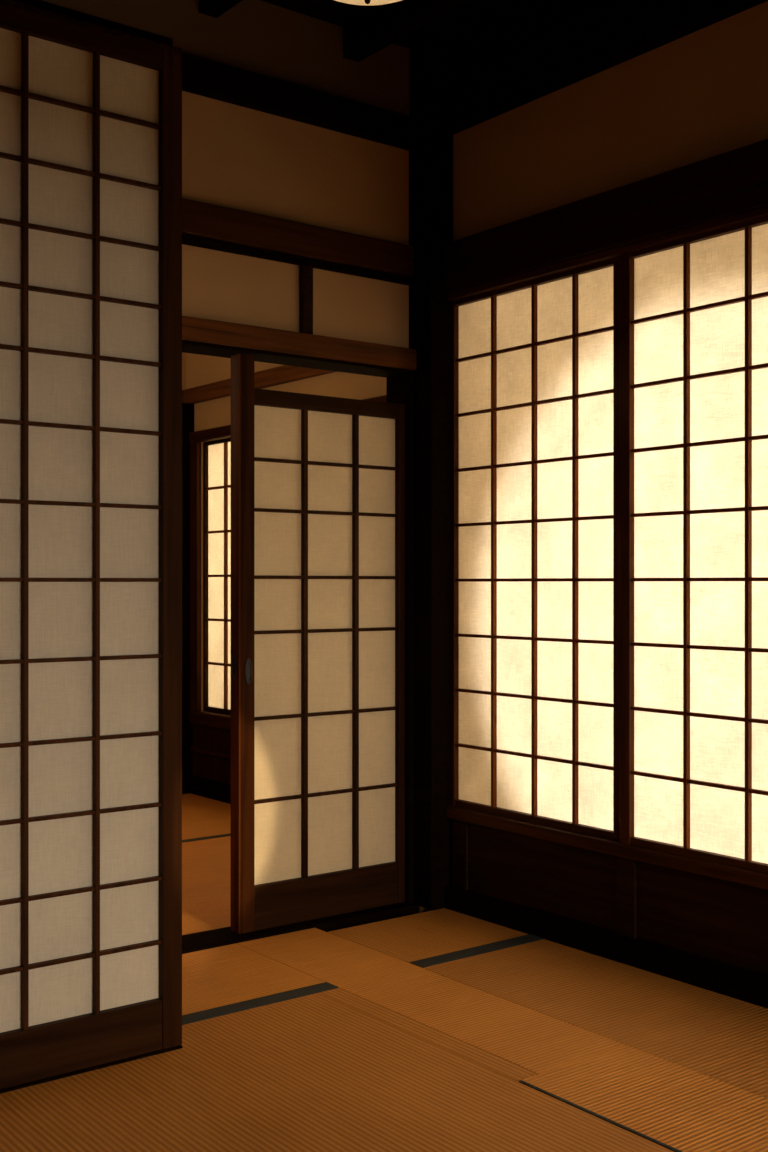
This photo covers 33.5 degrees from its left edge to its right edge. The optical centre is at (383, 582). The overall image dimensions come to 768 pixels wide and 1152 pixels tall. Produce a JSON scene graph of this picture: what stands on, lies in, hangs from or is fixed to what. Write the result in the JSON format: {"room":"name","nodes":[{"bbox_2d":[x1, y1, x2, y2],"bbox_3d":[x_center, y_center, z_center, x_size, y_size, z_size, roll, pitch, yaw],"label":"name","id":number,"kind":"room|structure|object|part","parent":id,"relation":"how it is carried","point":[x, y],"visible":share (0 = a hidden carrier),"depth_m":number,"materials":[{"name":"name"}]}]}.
{"room":"traditional dwelling","nodes":[
{"label":"traditional dwelling","id":0,"kind":"room"},
{"bbox_2d":[182,352,185,793],"bbox_3d":[-2.404,-0.135,6.479,3.300,2.770,0.100,0,0,-38],"label":"wall","id":1,"kind":"structure","parent":0,"point":[183,353],"depth_m":7.38,"materials":[{"name":"beige paint"}]},
{"bbox_2d":[186,353,385,793],"bbox_3d":[-0.279,-0.135,6.343,0.100,2.770,2.710,0,0,-38],"label":"wall","id":2,"kind":"structure","parent":0,"point":[200,369],"depth_m":7.04,"materials":[{"name":"beige paint"}]},
{"bbox_2d":[189,711,230,729],"bbox_3d":[-0.302,0.765,6.262,0.035,0.070,2.610,0,0,-38],"label":"window sill","id":3,"kind":"structure","parent":2,"relation":"attached to","point":[200,718],"depth_m":7.09,"materials":[{"name":"brown wood"}]},
{"bbox_2d":[191,775,230,803],"bbox_3d":[-0.298,1.175,6.265,0.025,0.150,2.610,0,0,-38],"label":"baseboard","id":4,"kind":"structure","parent":2,"relation":"attached to","point":[216,790],"depth_m":7.10,"materials":[{"name":"brown wood"}]},
{"bbox_2d":[193,724,230,783],"bbox_3d":[-0.294,0.950,6.268,0.015,0.300,2.610,0,0,-38],"label":"panel","id":5,"kind":"object","parent":2,"relation":"attached to","point":[206,766],"visible":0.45,"depth_m":7.12,"materials":[{"name":"brown wood"}]},
{"bbox_2d":[190,747,230,759],"bbox_3d":[-0.300,0.948,6.264,0.030,0.025,2.610,0,0,-38],"label":"rail","id":6,"kind":"object","parent":5,"relation":"attached to","point":[193,749],"visible":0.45,"depth_m":7.10,"materials":[{"name":"brown wood"}]},
{"bbox_2d":[183,365,336,403],"bbox_3d":[-0.334,-1.067,6.300,0.040,0.085,2.710,0,0,-38],"label":"beam","id":7,"kind":"structure","parent":2,"relation":"attached to","point":[283,374],"depth_m":6.67,"materials":[{"name":"red wood"}]},
{"bbox_2d":[189,395,385,715],"bbox_3d":[-0.286,-0.065,6.274,0.075,1.590,2.610,0,0,-38],"label":"window","id":8,"kind":"structure","parent":2,"relation":"in","point":[216,453],"depth_m":7.21,"materials":[{"name":"white paper"}]},
{"bbox_3d":[-0.363,-0.790,6.411,0.026,0.020,2.100,0,0,-38],"label":"rail","id":9,"kind":"part","parent":8,"relation":"part of","materials":[{"name":"brown wood"}]},
{"bbox_3d":[-0.363,0.715,6.411,0.026,0.030,2.100,0,0,-38],"label":"rail","id":10,"kind":"part","parent":8,"relation":"part of","materials":[{"name":"brown wood"}]},
{"bbox_2d":[182,91,429,912],"bbox_3d":[-1.539,-0.375,3.595,5.350,3.250,0.105,0,0,-38],"label":"wall","id":11,"kind":"structure","parent":0,"point":[237,157],"depth_m":4.45,"materials":[{"name":"paint"}]},
{"bbox_2d":[42,0,409,116],"bbox_3d":[-1.765,-1.865,3.351,4.693,0.270,0.007,0,0,-38],"label":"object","id":12,"kind":"structure","parent":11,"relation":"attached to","point":[256,36],"depth_m":4.41,"materials":[{"name":"paint"}]},
{"bbox_2d":[182,340,409,377],"bbox_3d":[-0.428,-0.786,4.420,1.216,0.012,0.145,0,0,-38],"label":"door track","id":13,"kind":"object","parent":11,"relation":"attached to","point":[193,347],"visible":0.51,"depth_m":4.47,"materials":[{"name":"brown wood"}]},
{"bbox_2d":[182,234,410,284],"bbox_3d":[-0.430,-1.130,4.371,1.333,0.030,0.020,0,0,-38],"label":"trim","id":14,"kind":"structure","parent":11,"relation":"attached to","point":[190,240],"depth_m":4.44,"materials":[{"name":"brown wood"}]},
{"bbox_2d":[182,198,413,276],"bbox_3d":[-0.426,-1.201,4.365,1.333,0.112,0.035,0,0,-38],"label":"beam","id":15,"kind":"structure","parent":11,"relation":"attached to","point":[199,219],"depth_m":4.43,"materials":[{"name":"brown wood"}]},
{"bbox_2d":[181,52,415,149],"bbox_3d":[-1.754,-1.675,3.336,4.693,0.110,0.045,0,0,-38],"label":"beam","id":16,"kind":"structure","parent":11,"relation":"attached to","point":[201,76],"depth_m":4.43,"materials":[{"name":"brown wood"}]},
{"bbox_2d":[182,316,415,370],"bbox_3d":[-0.453,-0.831,4.400,1.333,0.078,0.155,0,0,-38],"label":"lintel","id":17,"kind":"object","parent":11,"relation":"attached to","point":[193,328],"visible":0.42,"depth_m":4.41,"materials":[{"name":"red wood"}]},
{"bbox_2d":[299,265,312,333],"bbox_3d":[-0.274,-0.993,4.488,0.045,0.245,0.025,0,0,-38],"label":"stud","id":18,"kind":"object","parent":17,"relation":"on","point":[305,272],"visible":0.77,"depth_m":4.48,"materials":[{"name":"brown wood"}]},
{"bbox_2d":[386,373,413,903],"bbox_3d":[0.060,0.208,4.806,0.025,1.983,0.140,0,0,-38],"label":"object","id":19,"kind":"structure","parent":11,"relation":"attached to","point":[399,388],"depth_m":4.75,"materials":[{"name":"brown wood"}]},
{"bbox_2d":[261,0,534,48],"bbox_3d":[-0.066,-2.025,1.237,5.005,0.050,5.640,0,0,-38],"label":"ceiling","id":20,"kind":"structure","parent":0,"point":[466,19],"depth_m":4.51,"materials":[{"name":"brown wood"}]},
{"bbox_2d":[199,0,241,17],"bbox_3d":[1.069,-1.945,2.103,0.070,0.110,5.428,0,0,-38],"label":"joist","id":21,"kind":"object","parent":20,"relation":"attached to","point":[213,8],"visible":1,"depth_m":4.20,"materials":[{"name":"brown wood"}]},
{"bbox_2d":[335,0,400,5],"bbox_3d":[-0.039,-1.680,3.000,0.428,0.640,0.428,0,0,-38],"label":"pendant lamp","id":22,"kind":"object","parent":20,"relation":"hanging from","point":[354,2],"visible":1,"depth_m":3.08,"materials":[{"name":"beige paper"}]},
{"bbox_2d":[343,0,471,61],"bbox_3d":[1.536,-1.945,2.463,0.070,0.110,5.428,0,0,-38],"label":"joist","id":23,"kind":"object","parent":20,"relation":"attached to","point":[386,24],"visible":1,"depth_m":4.40,"materials":[{"name":"brown wood"}]},
{"bbox_2d":[430,1,767,910],"bbox_3d":[1.869,-0.375,2.724,0.085,3.250,5.435,0,0,-38],"label":"wall","id":24,"kind":"structure","parent":0,"point":[702,94],"depth_m":4.09,"materials":[{"name":"beige paint"}]},
{"bbox_2d":[453,819,468,889],"bbox_3d":[0.287,0.995,4.687,0.025,0.250,0.075,0,0,-38],"label":"stile","id":25,"kind":"object","parent":24,"relation":"attached to","point":[460,828],"visible":0.8,"depth_m":4.67,"materials":[{"name":"brown wood"}]},
{"bbox_2d":[452,257,619,840],"bbox_3d":[0.518,-0.108,4.415,0.030,1.873,0.838,0,0,-38],"label":"window","id":26,"kind":"structure","parent":24,"relation":"in","point":[536,363],"depth_m":4.40,"materials":[{"name":"white paper"}]},
{"bbox_3d":[0.510,-1.036,4.426,0.026,0.017,0.783,0,0,-38],"label":"rail","id":27,"kind":"part","parent":26,"relation":"part of","materials":[{"name":"brown wood"}]},
{"bbox_3d":[0.510,0.816,4.426,0.026,0.025,0.783,0,0,-38],"label":"rail","id":28,"kind":"part","parent":26,"relation":"part of","materials":[{"name":"brown wood"}]},
{"bbox_2d":[444,0,767,134],"bbox_3d":[1.856,-1.762,2.629,0.050,0.195,5.300,0,0,-38],"label":"beam","id":29,"kind":"structure","parent":24,"relation":"attached to","point":[611,33],"depth_m":4.20,"materials":[{"name":"brown wood"}]},
{"bbox_2d":[445,139,767,293],"bbox_3d":[1.858,-1.163,2.631,0.045,0.185,5.300,0,0,-38],"label":"lintel","id":30,"kind":"object","parent":24,"relation":"attached to","point":[733,182],"visible":0.84,"depth_m":4.05,"materials":[{"name":"brown wood"}]},
{"bbox_2d":[445,885,767,1008],"bbox_3d":[1.858,1.185,2.631,0.045,0.130,5.300,0,0,-38],"label":"baseboard","id":31,"kind":"structure","parent":24,"relation":"attached to","point":[725,979],"depth_m":4.04,"materials":[{"name":"brown wood"}]},
{"bbox_2d":[447,206,767,873],"bbox_3d":[1.398,-0.121,3.305,0.120,1.898,3.670,0,0,-38],"label":"window","id":32,"kind":"structure","parent":24,"relation":"in","point":[694,309],"depth_m":3.85,"materials":[{"name":"white paper"}]},
{"bbox_3d":[1.054,-1.036,3.692,0.026,0.017,0.874,0,0,-38],"label":"rail","id":33,"kind":"part","parent":32,"relation":"part of","materials":[{"name":"brown wood"}]},
{"bbox_3d":[1.054,0.816,3.692,0.026,0.025,0.874,0,0,-38],"label":"rail","id":34,"kind":"part","parent":32,"relation":"part of","materials":[{"name":"brown wood"}]},
{"bbox_2d":[447,806,767,889],"bbox_3d":[1.398,0.849,3.305,0.120,0.042,3.670,0,0,-38],"label":"window sill","id":35,"kind":"structure","parent":24,"relation":"attached to","point":[594,843],"depth_m":4.08,"materials":[{"name":"brown wood"}]},
{"bbox_2d":[451,819,767,974],"bbox_3d":[1.870,0.995,2.640,0.015,0.250,5.300,0,0,-38],"label":"panel","id":36,"kind":"object","parent":24,"relation":"attached to","point":[723,921],"visible":0.84,"depth_m":4.09,"materials":[{"name":"brown wood"}]},
{"bbox_3d":[-0.668,1.285,2.547,5.450,0.070,8.450,0,0,-38],"label":"floor","id":37,"kind":"structure","parent":0,"visible":0},
{"bbox_2d":[0,1045,182,1093],"bbox_3d":[-1.841,1.222,2.308,3.300,0.056,0.055,0,0,-38],"label":"floor track","id":38,"kind":"object","parent":37,"relation":"on","point":[36,1082],"visible":0.27,"depth_m":3.14,"materials":[{"name":"brown wood"}]},
{"bbox_2d":[0,3,181,1088],"bbox_3d":[-0.935,-0.086,3.002,1.018,2.561,0.035,0,0,-38],"label":"door","id":39,"kind":"structure","parent":38,"relation":"on","point":[91,120],"depth_m":3.16,"materials":[{"name":"white paper"}]},
{"bbox_3d":[-0.934,-1.342,3.002,0.904,0.050,0.031,0,0,-38],"label":"rail","id":40,"kind":"part","parent":39,"relation":"part of","materials":[{"name":"brown wood"}]},
{"bbox_3d":[-0.934,1.131,3.002,0.904,0.127,0.031,0,0,-38],"label":"rail","id":41,"kind":"part","parent":39,"relation":"part of","materials":[{"name":"brown wood"}]},
{"bbox_2d":[182,403,193,793],"bbox_3d":[-1.167,0.087,7.306,0.130,2.225,0.100,0,0,-38],"label":"post","id":42,"kind":"object","parent":37,"relation":"on","point":[187,409],"visible":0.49,"depth_m":7.27,"materials":[{"name":"brown wood"}]},
{"bbox_2d":[182,833,230,934],"bbox_3d":[-1.193,1.224,4.843,3.119,0.052,1.448,0,0,-38],"label":"mat","id":43,"kind":"object","parent":37,"relation":"on","point":[206,861],"visible":0.02,"depth_m":5.10,"materials":[{"name":"beige wicker"}]},
{"bbox_2d":[182,793,230,839],"bbox_3d":[-1.987,1.225,5.873,3.118,0.050,1.148,0,0,-38],"label":"mat","id":44,"kind":"object","parent":37,"relation":"on","point":[201,816],"visible":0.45,"depth_m":6.53,"materials":[{"name":"beige wicker"}]},
{"bbox_2d":[182,944,337,1024],"bbox_3d":[-1.044,1.224,3.455,1.842,0.052,0.586,0,0,-38],"label":"mat","id":45,"kind":"object","parent":37,"relation":"on","point":[228,979],"visible":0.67,"depth_m":3.83,"materials":[{"name":"beige wicker"}]},
{"bbox_2d":[182,902,418,953],"bbox_3d":[-0.413,1.221,4.422,1.243,0.058,0.170,0,0,-38],"label":"threshold","id":46,"kind":"object","parent":37,"relation":"on","point":[219,937],"visible":0.29,"depth_m":4.44,"materials":[{"name":"brown wood"}]},
{"bbox_2d":[231,354,404,933],"bbox_3d":[-0.224,0.206,4.558,0.723,1.968,0.059,0,0,-38],"label":"door","id":47,"kind":"structure","parent":46,"relation":"on","point":[318,481],"depth_m":4.53,"materials":[{"name":"beige paper"}]},
{"bbox_3d":[-0.510,0.285,4.341,0.004,0.088,0.026,0,0,-38],"label":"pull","id":48,"kind":"part","parent":47,"relation":"part of","materials":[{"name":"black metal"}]},
{"bbox_3d":[-0.460,0.300,4.341,0.026,0.088,0.004,0,0,-38],"label":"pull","id":49,"kind":"part","parent":47,"relation":"part of","materials":[{"name":"black metal"}]},
{"bbox_3d":[-0.210,-0.638,4.571,0.627,0.055,0.051,0,0,-38],"label":"rail","id":50,"kind":"part","parent":47,"relation":"part of","materials":[{"name":"brown wood"}]},
{"bbox_3d":[-0.210,1.114,4.571,0.627,0.152,0.051,0,0,-38],"label":"rail","id":51,"kind":"part","parent":47,"relation":"part of","materials":[{"name":"brown wood"}]},
{"bbox_2d":[0,993,673,1151],"bbox_3d":[-0.344,1.225,2.487,1.768,0.050,1.798,0,0,-38],"label":"mat","id":52,"kind":"object","parent":37,"relation":"on","point":[316,1072],"visible":0.84,"depth_m":2.95,"materials":[{"name":"beige wicker"}]},
{"bbox_2d":[319,988,537,1081],"bbox_3d":[0.093,1.225,3.430,0.072,0.050,0.838,0,0,-38],"label":"mat","id":53,"kind":"object","parent":37,"relation":"on","point":[515,1072],"visible":0.47,"depth_m":3.38,"materials":[{"name":"beige wicker"}]},
{"bbox_2d":[409,38,452,909],"bbox_3d":[0.175,-0.400,4.765,0.107,3.200,0.135,0,0,-38],"label":"pillar","id":54,"kind":"structure","parent":37,"relation":"on","point":[431,160],"depth_m":4.71,"materials":[{"name":"brown wood"}]},
{"bbox_2d":[237,928,625,1073],"bbox_3d":[0.070,1.225,3.783,0.317,0.050,1.426,0,0,-38],"label":"mat","id":55,"kind":"object","parent":37,"relation":"on","point":[532,1040],"visible":0.62,"depth_m":3.64,"materials":[{"name":"beige wicker"}]},
{"bbox_2d":[328,908,542,967],"bbox_3d":[0.171,1.224,4.347,0.529,0.052,0.516,0,0,-38],"label":"mat","id":56,"kind":"object","parent":37,"relation":"on","point":[434,937],"visible":0.66,"depth_m":4.33,"materials":[{"name":"beige wicker"}]},
{"bbox_2d":[423,939,767,1097],"bbox_3d":[0.879,1.225,3.429,0.529,0.050,1.798,0,0,-38],"label":"mat","id":57,"kind":"object","parent":37,"relation":"on","point":[715,1035],"visible":0.73,"depth_m":3.62,"materials":[{"name":"beige wicker"}]},
{"bbox_2d":[518,1046,767,1151],"bbox_3d":[0.769,1.224,2.814,0.391,0.052,0.958,0,0,-38],"label":"mat","id":58,"kind":"object","parent":37,"relation":"on","point":[672,1106],"visible":0.8,"depth_m":2.96,"materials":[{"name":"beige wicker"}]},
{"bbox_3d":[-2.039,-0.375,-0.220,0.100,3.250,5.540,0,0,-38],"label":"wall","id":59,"kind":"structure","parent":0,"visible":0},
{"bbox_2d":[0,0,180,53],"bbox_3d":[-1.844,-1.375,2.312,3.300,0.015,0.046,0,0,-38],"label":"track","id":60,"kind":"object","parent":59,"relation":"attached to","point":[12,3],"visible":0.55,"depth_m":3.15,"materials":[{"name":"brown wood"}]},
{"bbox_2d":[13,0,172,45],"bbox_3d":[-1.889,-1.396,2.370,3.300,0.058,0.100,0,0,-38],"label":"beam","id":61,"kind":"structure","parent":59,"relation":"attached to","point":[41,4],"depth_m":3.21,"materials":[{"name":"brown wood"}]}
]}

